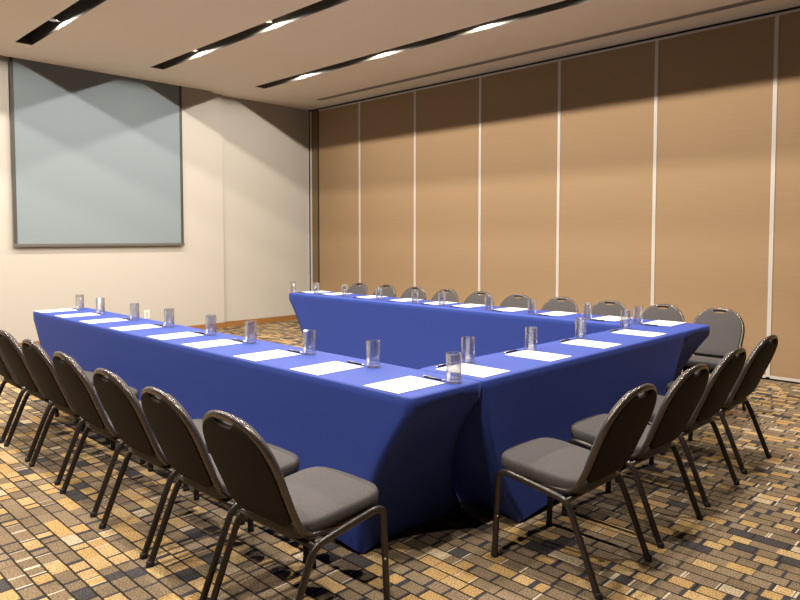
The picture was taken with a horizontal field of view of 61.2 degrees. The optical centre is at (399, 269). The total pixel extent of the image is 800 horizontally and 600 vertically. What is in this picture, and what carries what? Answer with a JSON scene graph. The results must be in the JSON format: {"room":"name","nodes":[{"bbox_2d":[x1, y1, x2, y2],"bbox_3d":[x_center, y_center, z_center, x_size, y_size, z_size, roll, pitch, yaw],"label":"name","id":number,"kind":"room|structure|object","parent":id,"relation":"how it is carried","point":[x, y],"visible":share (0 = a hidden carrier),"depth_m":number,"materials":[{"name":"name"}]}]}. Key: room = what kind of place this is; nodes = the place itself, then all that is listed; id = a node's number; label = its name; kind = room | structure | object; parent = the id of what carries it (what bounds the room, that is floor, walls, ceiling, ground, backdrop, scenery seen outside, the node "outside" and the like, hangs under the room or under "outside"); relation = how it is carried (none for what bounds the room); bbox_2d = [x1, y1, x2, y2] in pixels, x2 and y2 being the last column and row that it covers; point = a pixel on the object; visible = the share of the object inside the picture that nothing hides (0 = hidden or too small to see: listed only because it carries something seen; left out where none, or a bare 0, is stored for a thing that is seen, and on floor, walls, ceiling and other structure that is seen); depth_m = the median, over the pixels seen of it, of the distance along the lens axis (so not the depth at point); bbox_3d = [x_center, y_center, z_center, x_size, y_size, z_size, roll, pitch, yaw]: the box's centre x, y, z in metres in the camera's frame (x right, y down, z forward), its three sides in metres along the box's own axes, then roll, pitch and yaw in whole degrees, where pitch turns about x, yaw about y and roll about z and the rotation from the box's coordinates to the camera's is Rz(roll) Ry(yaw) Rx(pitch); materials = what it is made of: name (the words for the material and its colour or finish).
{"room":"conference room","nodes":[
{"label":"conference room","id":0,"kind":"room"},
{"bbox_2d":[0,55,307,342],"bbox_3d":[-4.982,-0.932,8.238,0.260,3.860,10.000,3,4,44],"label":"wall","id":1,"kind":"structure","parent":0,"point":[245,167],"depth_m":10.16,"materials":[{"name":"beige paint"}]},
{"bbox_2d":[9,57,184,246],"bbox_3d":[-3.935,-1.595,9.007,0.060,2.560,2.336,3,4,44],"label":"projection screen","id":2,"kind":"object","parent":1,"relation":"attached to","point":[97,157],"visible":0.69,"depth_m":8.90,"materials":[{"name":"grey fabric"}]},
{"bbox_2d":[144,310,149,318],"bbox_3d":[-3.574,0.627,9.551,0.010,0.120,0.080,3,4,44],"label":"wall outlet","id":3,"kind":"object","parent":1,"relation":"attached to","point":[146,312],"visible":1,"depth_m":9.54,"materials":[{"name":"white plastic"}]},
{"bbox_2d":[19,315,297,346],"bbox_3d":[-4.914,0.957,8.246,0.072,0.085,9.580,3,4,44],"label":"baseboard","id":4,"kind":"structure","parent":1,"relation":"attached to","point":[289,317],"depth_m":10.73,"materials":[{"name":"orange wood"}]},
{"bbox_2d":[307,110,309,290],"bbox_3d":[-1.568,-0.942,11.600,0.012,3.560,0.022,3,4,44],"label":"trim","id":5,"kind":"structure","parent":1,"relation":"attached to","point":[307,110],"depth_m":11.58,"materials":[{"name":"beige paint"}]},
{"bbox_2d":[0,320,799,599],"bbox_3d":[-0.337,1.269,3.833,13.400,0.120,10.300,3,4,44],"label":"floor","id":6,"kind":"structure","parent":0,"point":[745,545],"depth_m":3.11,"materials":[{"name":"carpet"}]},
{"bbox_2d":[0,348,78,442],"bbox_3d":[-2.702,0.754,4.886,0.597,0.809,0.467,-3,4,-45],"label":"banquet chair","id":7,"kind":"object","parent":6,"relation":"on","point":[6,371],"visible":0.44,"depth_m":4.65,"materials":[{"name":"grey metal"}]},
{"bbox_2d":[0,329,109,461],"bbox_3d":[-2.314,0.773,4.496,0.467,0.809,0.597,3,4,45],"label":"banquet chair","id":8,"kind":"object","parent":6,"relation":"on","point":[11,349],"visible":0.62,"depth_m":4.29,"materials":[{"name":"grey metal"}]},
{"bbox_2d":[22,339,144,485],"bbox_3d":[-1.930,0.791,4.102,0.467,0.809,0.597,3,4,44],"label":"banquet chair","id":9,"kind":"object","parent":6,"relation":"on","point":[38,360],"visible":0.69,"depth_m":3.90,"materials":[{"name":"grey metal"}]},
{"bbox_2d":[53,351,188,517],"bbox_3d":[-1.525,0.812,3.666,0.597,0.809,0.467,-3,4,-45],"label":"banquet chair","id":10,"kind":"object","parent":6,"relation":"on","point":[78,387],"visible":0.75,"depth_m":3.46,"materials":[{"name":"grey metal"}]},
{"bbox_2d":[93,368,244,559],"bbox_3d":[-1.115,0.833,3.228,0.467,0.809,0.597,3,4,44],"label":"banquet chair","id":11,"kind":"object","parent":6,"relation":"on","point":[121,405],"visible":0.73,"depth_m":3.03,"materials":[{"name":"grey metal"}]},
{"bbox_2d":[141,386,308,599],"bbox_3d":[-0.748,0.851,2.846,0.597,0.809,0.467,-3,4,-45],"label":"banquet chair","id":12,"kind":"object","parent":6,"relation":"on","point":[179,439],"visible":0.78,"depth_m":2.66,"materials":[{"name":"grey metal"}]},
{"bbox_2d":[33,308,480,553],"bbox_3d":[-1.324,0.796,4.577,4.568,0.746,0.729,3,4,44],"label":"banquet table","id":13,"kind":"object","parent":6,"relation":"on","point":[404,444],"visible":0.63,"depth_m":3.26,"materials":[{"name":"blue fabric"}]},
{"bbox_2d":[36,308,76,312],"bbox_3d":[-3.012,0.357,5.928,0.214,0.003,0.290,3,4,45],"label":"paper sheet","id":14,"kind":"object","parent":13,"relation":"on","point":[68,309],"visible":1,"depth_m":5.93,"materials":[{"name":"white paper"}]},
{"bbox_2d":[54,313,99,317],"bbox_3d":[-2.659,0.373,5.582,0.290,0.003,0.214,-3,4,-45],"label":"paper sheet","id":15,"kind":"object","parent":13,"relation":"on","point":[80,314],"visible":1,"depth_m":5.55,"materials":[{"name":"white paper"}]},
{"bbox_2d":[96,298,104,313],"bbox_3d":[-2.531,0.303,5.715,0.070,0.131,0.070,-1,3,-12],"label":"drinking glass","id":16,"kind":"object","parent":13,"relation":"on","point":[104,298],"visible":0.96,"depth_m":5.72,"materials":[{"name":"clear glass"}]},
{"bbox_2d":[80,318,126,323],"bbox_3d":[-2.278,0.391,5.207,0.214,0.003,0.290,3,4,44],"label":"paper sheet","id":17,"kind":"object","parent":13,"relation":"on","point":[109,319],"visible":1,"depth_m":5.21,"materials":[{"name":"white paper"}]},
{"bbox_2d":[111,324,160,330],"bbox_3d":[-1.879,0.410,4.814,0.214,0.003,0.290,3,4,44],"label":"paper sheet","id":18,"kind":"object","parent":13,"relation":"on","point":[146,326],"visible":1,"depth_m":4.81,"materials":[{"name":"white paper"}]},
{"bbox_2d":[164,308,173,326],"bbox_3d":[-1.657,0.344,4.856,0.070,0.131,0.070,0,3,-1],"label":"drinking glass","id":19,"kind":"object","parent":13,"relation":"on","point":[165,308],"visible":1,"depth_m":4.85,"materials":[{"name":"clear glass"}]},
{"bbox_2d":[146,332,202,339],"bbox_3d":[-1.462,0.429,4.404,0.214,0.003,0.290,3,4,44],"label":"paper sheet","id":20,"kind":"object","parent":13,"relation":"on","point":[183,334],"visible":1,"depth_m":4.41,"materials":[{"name":"white paper"}]},
{"bbox_2d":[181,339,240,348],"bbox_3d":[-1.131,0.445,4.078,0.290,0.003,0.214,-3,4,-45],"label":"paper sheet","id":21,"kind":"object","parent":13,"relation":"on","point":[206,344],"visible":1,"depth_m":4.08,"materials":[{"name":"white paper"}]},
{"bbox_2d":[205,315,216,335],"bbox_3d":[-1.244,0.363,4.452,0.070,0.131,0.070,1,3,27],"label":"drinking glass","id":22,"kind":"object","parent":13,"relation":"on","point":[205,315],"visible":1,"depth_m":4.44,"materials":[{"name":"clear glass"}]},
{"bbox_2d":[245,322,256,343],"bbox_3d":[-0.908,0.379,4.116,0.070,0.131,0.070,2,4,41],"label":"drinking glass","id":23,"kind":"object","parent":13,"relation":"on","point":[245,322],"visible":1,"depth_m":4.10,"materials":[{"name":"clear glass"}]},
{"bbox_2d":[234,350,300,360],"bbox_3d":[-0.721,0.464,3.675,0.214,0.003,0.290,3,4,45],"label":"paper sheet","id":24,"kind":"object","parent":13,"relation":"on","point":[273,354],"visible":1,"depth_m":3.66,"materials":[{"name":"white paper"}]},
{"bbox_2d":[303,329,315,354],"bbox_3d":[-0.498,0.398,3.721,0.070,0.131,0.070,0,3,8],"label":"drinking glass","id":25,"kind":"object","parent":13,"relation":"on","point":[308,329],"visible":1,"depth_m":3.71,"materials":[{"name":"clear glass"}]},
{"bbox_2d":[290,361,362,374],"bbox_3d":[-0.357,0.481,3.318,0.214,0.003,0.290,3,4,44],"label":"paper sheet","id":26,"kind":"object","parent":13,"relation":"on","point":[329,367],"visible":1,"depth_m":3.30,"materials":[{"name":"white paper"}]},
{"bbox_2d":[347,360,364,365],"bbox_3d":[-0.225,0.471,3.425,0.009,0.012,0.134,-3,4,-43],"label":"ballpoint pen","id":27,"kind":"object","parent":13,"relation":"on","point":[348,361],"visible":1,"depth_m":3.42,"materials":[{"name":"black plastic"}]},
{"bbox_2d":[366,339,379,367],"bbox_3d":[-0.133,0.415,3.354,0.070,0.131,0.070,1,3,27],"label":"drinking glass","id":28,"kind":"object","parent":13,"relation":"on","point":[370,339],"visible":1,"depth_m":3.34,"materials":[{"name":"clear glass"}]},
{"bbox_2d":[363,376,443,393],"bbox_3d":[0.020,0.498,2.947,0.290,0.003,0.214,-3,4,-45],"label":"paper sheet","id":29,"kind":"object","parent":13,"relation":"on","point":[409,383],"visible":1,"depth_m":2.94,"materials":[{"name":"white paper"}]},
{"bbox_2d":[423,375,444,380],"bbox_3d":[0.153,0.489,3.054,0.009,0.012,0.134,-3,4,-43],"label":"ballpoint pen","id":30,"kind":"object","parent":13,"relation":"on","point":[425,376],"visible":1,"depth_m":3.05,"materials":[{"name":"black plastic"}]},
{"bbox_2d":[446,352,461,383],"bbox_3d":[0.238,0.432,2.988,0.070,0.131,0.070,0,3,-5],"label":"drinking glass","id":31,"kind":"object","parent":13,"relation":"on","point":[460,352],"visible":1,"depth_m":2.98,"materials":[{"name":"clear glass"}]},
{"bbox_2d":[202,410,390,599],"bbox_3d":[-0.395,0.868,2.491,0.467,0.809,0.597,3,4,43],"label":"banquet chair","id":32,"kind":"object","parent":6,"relation":"on","point":[302,506],"visible":1,"depth_m":2.37,"materials":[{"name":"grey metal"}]},
{"bbox_2d":[347,283,367,294],"bbox_3d":[-0.718,0.580,8.549,0.597,0.809,0.467,-3,4,-44],"label":"banquet chair","id":33,"kind":"object","parent":6,"relation":"on","point":[355,289],"visible":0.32,"depth_m":8.68,"materials":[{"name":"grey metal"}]},
{"bbox_2d":[373,285,395,297],"bbox_3d":[-0.363,0.597,8.200,0.467,0.809,0.597,3,4,45],"label":"banquet chair","id":34,"kind":"object","parent":6,"relation":"on","point":[390,291],"visible":0.28,"depth_m":8.33,"materials":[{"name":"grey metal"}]},
{"bbox_2d":[400,287,425,299],"bbox_3d":[-0.006,0.614,7.849,0.467,0.809,0.597,3,4,44],"label":"banquet chair","id":35,"kind":"object","parent":6,"relation":"on","point":[407,293],"visible":0.27,"depth_m":7.99,"materials":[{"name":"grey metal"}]},
{"bbox_2d":[431,289,458,302],"bbox_3d":[0.340,0.630,7.509,0.597,0.809,0.467,-3,4,-45],"label":"banquet chair","id":36,"kind":"object","parent":6,"relation":"on","point":[452,296],"visible":0.28,"depth_m":7.64,"materials":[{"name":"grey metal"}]},
{"bbox_2d":[464,291,493,305],"bbox_3d":[0.686,0.646,7.169,0.597,0.809,0.467,-3,4,-45],"label":"banquet chair","id":37,"kind":"object","parent":6,"relation":"on","point":[474,298],"visible":0.3,"depth_m":7.31,"materials":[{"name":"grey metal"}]},
{"bbox_2d":[289,292,709,380],"bbox_3d":[0.494,0.708,6.428,4.575,0.746,0.459,3,4,44],"label":"banquet table","id":38,"kind":"object","parent":6,"relation":"on","point":[418,336],"visible":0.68,"depth_m":6.36,"materials":[{"name":"blue fabric"}]},
{"bbox_2d":[305,291,329,292],"bbox_3d":[-0.986,0.260,7.977,0.214,0.003,0.290,3,4,45],"label":"paper sheet","id":39,"kind":"object","parent":38,"relation":"on","point":[308,291],"visible":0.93,"depth_m":8.03,"materials":[{"name":"white paper"}]},
{"bbox_2d":[326,292,352,294],"bbox_3d":[-0.715,0.273,7.711,0.214,0.003,0.290,3,4,43],"label":"paper sheet","id":40,"kind":"object","parent":38,"relation":"on","point":[340,293],"visible":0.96,"depth_m":7.74,"materials":[{"name":"white paper"}]},
{"bbox_2d":[359,295,387,297],"bbox_3d":[-0.309,0.291,7.311,0.214,0.003,0.290,3,4,44],"label":"paper sheet","id":41,"kind":"object","parent":38,"relation":"on","point":[372,296],"visible":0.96,"depth_m":7.34,"materials":[{"name":"white paper"}]},
{"bbox_2d":[392,298,421,301],"bbox_3d":[0.062,0.309,6.947,0.214,0.003,0.290,3,4,44],"label":"paper sheet","id":42,"kind":"object","parent":38,"relation":"on","point":[406,299],"visible":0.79,"depth_m":6.99,"materials":[{"name":"white paper"}]},
{"bbox_2d":[411,290,418,303],"bbox_3d":[0.146,0.261,6.597,0.070,0.131,0.070,3,4,44],"label":"drinking glass","id":43,"kind":"object","parent":38,"relation":"on","point":[411,290],"visible":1,"depth_m":6.59,"materials":[{"name":"clear glass"}]},
{"bbox_2d":[424,301,456,304],"bbox_3d":[0.390,0.324,6.625,0.214,0.003,0.290,3,4,43],"label":"paper sheet","id":44,"kind":"object","parent":38,"relation":"on","point":[440,302],"visible":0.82,"depth_m":6.66,"materials":[{"name":"white paper"}]},
{"bbox_2d":[453,304,487,307],"bbox_3d":[0.653,0.336,6.365,0.290,0.003,0.214,-3,4,-45],"label":"paper sheet","id":45,"kind":"object","parent":38,"relation":"on","point":[463,305],"visible":0.96,"depth_m":6.37,"materials":[{"name":"white paper"}]},
{"bbox_2d":[493,307,528,311],"bbox_3d":[0.995,0.352,6.029,0.214,0.003,0.290,3,4,44],"label":"paper sheet","id":46,"kind":"object","parent":38,"relation":"on","point":[511,309],"visible":0.93,"depth_m":6.01,"materials":[{"name":"white paper"}]},
{"bbox_2d":[540,311,576,315],"bbox_3d":[1.330,0.368,5.699,0.214,0.003,0.290,3,4,45],"label":"paper sheet","id":47,"kind":"object","parent":38,"relation":"on","point":[555,313],"visible":0.96,"depth_m":5.69,"materials":[{"name":"white paper"}]},
{"bbox_2d":[582,302,591,319],"bbox_3d":[1.466,0.323,5.299,0.070,0.131,0.070,3,4,44],"label":"drinking glass","id":48,"kind":"object","parent":38,"relation":"on","point":[583,302],"visible":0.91,"depth_m":5.29,"materials":[{"name":"clear glass"}]},
{"bbox_2d":[592,316,631,320],"bbox_3d":[1.679,0.384,5.356,0.290,0.003,0.214,-3,4,-45],"label":"paper sheet","id":49,"kind":"object","parent":38,"relation":"on","point":[608,318],"visible":0.96,"depth_m":5.34,"materials":[{"name":"white paper"}]},
{"bbox_2d":[633,306,642,324],"bbox_3d":[1.760,0.336,5.010,0.070,0.131,0.070,3,4,44],"label":"drinking glass","id":50,"kind":"object","parent":38,"relation":"on","point":[633,306],"visible":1,"depth_m":5.00,"materials":[{"name":"clear glass"}]},
{"bbox_2d":[643,320,685,325],"bbox_3d":[1.979,0.398,5.062,0.214,0.003,0.290,3,4,44],"label":"paper sheet","id":51,"kind":"object","parent":38,"relation":"on","point":[657,322],"visible":1,"depth_m":5.03,"materials":[{"name":"white paper"}]},
{"bbox_2d":[499,294,532,309],"bbox_3d":[1.036,0.662,6.824,0.467,0.809,0.597,3,4,44],"label":"banquet chair","id":52,"kind":"object","parent":6,"relation":"on","point":[510,301],"visible":0.28,"depth_m":6.97,"materials":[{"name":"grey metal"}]},
{"bbox_2d":[419,326,684,522],"bbox_3d":[1.021,0.824,3.996,0.408,0.746,2.260,3,4,44],"label":"banquet table","id":53,"kind":"object","parent":6,"relation":"on","point":[536,399],"visible":0.66,"depth_m":3.45,"materials":[{"name":"blue fabric"}]},
{"bbox_2d":[436,362,453,366],"bbox_3d":[0.228,0.473,3.385,0.009,0.012,0.134,3,4,43],"label":"ballpoint pen","id":54,"kind":"object","parent":53,"relation":"on","point":[440,365],"visible":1,"depth_m":3.37,"materials":[{"name":"black plastic"}]},
{"bbox_2d":[461,336,474,362],"bbox_3d":[0.349,0.409,3.471,0.070,0.131,0.070,3,4,44],"label":"drinking glass","id":55,"kind":"object","parent":53,"relation":"on","point":[462,336],"visible":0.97,"depth_m":3.46,"materials":[{"name":"clear glass"}]},
{"bbox_2d":[436,363,509,377],"bbox_3d":[0.351,0.483,3.265,0.290,0.003,0.214,3,4,44],"label":"paper sheet","id":56,"kind":"object","parent":53,"relation":"on","point":[467,369],"visible":0.89,"depth_m":3.25,"materials":[{"name":"white paper"}]},
{"bbox_2d":[525,326,536,350],"bbox_3d":[0.746,0.391,3.849,0.070,0.131,0.070,3,4,44],"label":"drinking glass","id":57,"kind":"object","parent":53,"relation":"on","point":[528,326],"visible":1,"depth_m":3.84,"materials":[{"name":"clear glass"}]},
{"bbox_2d":[505,350,571,361],"bbox_3d":[0.749,0.464,3.669,0.290,0.003,0.214,3,4,44],"label":"paper sheet","id":58,"kind":"object","parent":53,"relation":"on","point":[537,355],"visible":1,"depth_m":3.66,"materials":[{"name":"white paper"}]},
{"bbox_2d":[575,317,585,338],"bbox_3d":[1.147,0.370,4.301,0.070,0.131,0.070,3,4,44],"label":"drinking glass","id":59,"kind":"object","parent":53,"relation":"on","point":[575,317],"visible":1,"depth_m":4.29,"materials":[{"name":"clear glass"}]},
{"bbox_2d":[562,339,621,348],"bbox_3d":[1.151,0.445,4.077,0.290,0.003,0.214,3,4,45],"label":"paper sheet","id":60,"kind":"object","parent":53,"relation":"on","point":[580,342],"visible":1,"depth_m":4.08,"materials":[{"name":"white paper"}]},
{"bbox_2d":[620,309,630,328],"bbox_3d":[1.590,0.348,4.771,0.070,0.131,0.070,3,4,44],"label":"drinking glass","id":61,"kind":"object","parent":53,"relation":"on","point":[621,309],"visible":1,"depth_m":4.77,"materials":[{"name":"clear glass"}]},
{"bbox_2d":[611,329,666,336],"bbox_3d":[1.597,0.423,4.529,0.290,0.003,0.214,3,4,44],"label":"paper sheet","id":62,"kind":"object","parent":53,"relation":"on","point":[628,332],"visible":1,"depth_m":4.50,"materials":[{"name":"white paper"}]},
{"bbox_2d":[541,297,578,313],"bbox_3d":[1.401,0.679,6.466,0.467,0.809,0.597,3,4,43],"label":"banquet chair","id":63,"kind":"object","parent":6,"relation":"on","point":[553,304],"visible":0.3,"depth_m":6.62,"materials":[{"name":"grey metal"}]},
{"bbox_2d":[491,383,656,599],"bbox_3d":[0.760,0.848,2.898,0.597,0.809,0.467,3,4,44],"label":"banquet chair","id":64,"kind":"object","parent":6,"relation":"on","point":[548,466],"visible":1,"depth_m":2.79,"materials":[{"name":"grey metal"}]},
{"bbox_2d":[588,300,628,316],"bbox_3d":[1.762,0.696,6.110,0.467,0.809,0.597,3,4,44],"label":"banquet chair","id":65,"kind":"object","parent":6,"relation":"on","point":[601,308],"visible":0.25,"depth_m":6.26,"materials":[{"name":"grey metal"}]},
{"bbox_2d":[561,364,708,548],"bbox_3d":[1.171,0.828,3.330,0.467,0.809,0.597,-3,4,-44],"label":"banquet chair","id":66,"kind":"object","parent":6,"relation":"on","point":[679,403],"visible":0.82,"depth_m":3.16,"materials":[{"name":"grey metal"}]},
{"bbox_2d":[638,304,684,375],"bbox_3d":[2.119,0.713,5.760,0.467,0.809,0.597,3,4,45],"label":"banquet chair","id":67,"kind":"object","parent":6,"relation":"on","point":[672,313],"visible":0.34,"depth_m":5.90,"materials":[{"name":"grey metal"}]},
{"bbox_2d":[615,347,745,507],"bbox_3d":[1.585,0.806,3.793,0.597,0.809,0.467,3,4,45],"label":"banquet chair","id":68,"kind":"object","parent":6,"relation":"on","point":[722,380],"visible":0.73,"depth_m":3.59,"materials":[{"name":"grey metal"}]},
{"bbox_2d":[683,308,745,422],"bbox_3d":[2.462,0.729,5.422,0.467,0.809,0.597,3,4,43],"label":"banquet chair","id":69,"kind":"object","parent":6,"relation":"on","point":[727,329],"visible":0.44,"depth_m":5.50,"materials":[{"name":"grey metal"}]},
{"bbox_2d":[660,334,777,474],"bbox_3d":[2.027,0.783,4.276,0.467,0.809,0.597,-3,4,-44],"label":"banquet chair","id":70,"kind":"object","parent":6,"relation":"on","point":[759,359],"visible":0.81,"depth_m":4.07,"materials":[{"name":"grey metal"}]},
{"bbox_2d":[0,0,799,109],"bbox_3d":[-0.372,-2.515,3.618,13.200,0.340,10.000,3,4,44],"label":"ceiling","id":71,"kind":"structure","parent":0,"point":[126,38],"depth_m":7.30,"materials":[{"name":"beige paint"}]},
{"bbox_2d":[15,0,105,44],"bbox_3d":[-0.188,-2.451,3.609,11.320,0.208,0.180,3,4,44],"label":"trim","id":72,"kind":"structure","parent":71,"relation":"attached to","point":[80,7],"depth_m":6.99,"materials":[{"name":"grey paint"}]},
{"bbox_2d":[49,16,61,21],"bbox_3d":[-3.551,-2.594,6.917,0.096,0.085,0.154,1,3,15],"label":"recessed light","id":73,"kind":"object","parent":72,"relation":"attached to","point":[54,19],"visible":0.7,"depth_m":6.92,"materials":[{"name":"silver metal"}]},
{"bbox_2d":[152,0,348,69],"bbox_3d":[0.907,-2.503,4.719,11.320,0.208,0.180,3,4,44],"label":"trim","id":74,"kind":"structure","parent":71,"relation":"attached to","point":[316,7],"depth_m":7.28,"materials":[{"name":"grey paint"}]},
{"bbox_2d":[255,0,590,88],"bbox_3d":[2.001,-2.556,5.829,11.320,0.208,0.180,3,4,44],"label":"trim","id":75,"kind":"structure","parent":71,"relation":"attached to","point":[566,3],"depth_m":7.51,"materials":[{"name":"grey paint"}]},
{"bbox_2d":[316,0,764,100],"bbox_3d":[1.775,-2.533,7.655,8.600,0.007,0.100,3,4,44],"label":"ceiling vent","id":76,"kind":"object","parent":71,"relation":"in","point":[748,1],"visible":1,"depth_m":7.55,"materials":[{"name":"grey metal"}]},
{"bbox_3d":[3.101,-0.734,7.234,12.800,3.560,0.100,3,4,44],"label":"wall","id":77,"kind":"structure","parent":0,"visible":0},
{"bbox_2d":[309,110,310,290],"bbox_3d":[-1.508,-0.943,11.626,0.038,3.560,0.100,3,4,44],"label":"trim","id":78,"kind":"structure","parent":77,"relation":"attached to","point":[309,110],"depth_m":11.59,"materials":[{"name":"black"}]},
{"bbox_2d":[310,111,312,290],"bbox_3d":[-1.485,-0.927,11.601,0.030,3.530,0.105,3,4,44],"label":"trim","id":79,"kind":"structure","parent":77,"relation":"attached to","point":[310,111],"depth_m":11.54,"materials":[{"name":"beige paint"}]},
{"bbox_2d":[312,110,318,290],"bbox_3d":[-1.414,-0.924,11.542,0.155,3.530,0.090,3,4,44],"label":"trim","id":80,"kind":"structure","parent":77,"relation":"attached to","point":[315,255],"depth_m":11.50,"materials":[{"name":"brown"}]},
{"bbox_2d":[318,101,359,292],"bbox_3d":[-0.979,-0.901,11.089,1.039,3.528,0.086,3,4,44],"label":"partition panel","id":81,"kind":"object","parent":77,"relation":"attached to","point":[338,126],"visible":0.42,"depth_m":11.05,"materials":[{"name":"beige"}]},
{"bbox_2d":[359,90,414,297],"bbox_3d":[-0.183,-0.864,10.306,1.194,3.528,0.086,3,4,44],"label":"partition panel","id":82,"kind":"object","parent":77,"relation":"attached to","point":[386,123],"visible":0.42,"depth_m":10.24,"materials":[{"name":"beige paint"}]},
{"bbox_2d":[415,76,479,302],"bbox_3d":[0.667,-0.825,9.470,1.189,3.528,0.086,3,4,44],"label":"partition panel","id":83,"kind":"object","parent":77,"relation":"attached to","point":[447,115],"visible":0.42,"depth_m":9.40,"materials":[{"name":"beige paint"}]},
{"bbox_2d":[479,59,559,309],"bbox_3d":[1.516,-0.785,8.635,1.194,3.528,0.086,3,4,44],"label":"partition panel","id":84,"kind":"object","parent":77,"relation":"attached to","point":[518,220],"visible":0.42,"depth_m":8.56,"materials":[{"name":"beige fabric"}]},
{"bbox_2d":[311,6,799,110],"bbox_3d":[1.916,-2.548,8.196,9.598,0.028,0.070,3,4,44],"label":"trim","id":85,"kind":"structure","parent":77,"relation":"attached to","point":[798,7],"depth_m":7.86,"materials":[{"name":"black metal"}]},
{"bbox_2d":[557,39,656,318],"bbox_3d":[2.366,-0.745,7.799,1.189,3.528,0.086,3,4,44],"label":"partition panel","id":86,"kind":"object","parent":77,"relation":"attached to","point":[607,97],"visible":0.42,"depth_m":7.72,"materials":[{"name":"beige fabric"}]},
{"bbox_2d":[652,13,776,378],"bbox_3d":[3.207,-0.706,6.972,1.169,3.528,0.086,3,4,44],"label":"partition panel","id":87,"kind":"object","parent":77,"relation":"attached to","point":[714,123],"visible":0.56,"depth_m":6.88,"materials":[{"name":"beige paint"}]},
{"bbox_2d":[768,8,799,383],"bbox_3d":[4.046,-0.667,6.147,1.184,3.528,0.086,3,4,44],"label":"partition panel","id":88,"kind":"object","parent":77,"relation":"attached to","point":[784,308],"visible":1,"depth_m":6.45,"materials":[{"name":"beige paint"}]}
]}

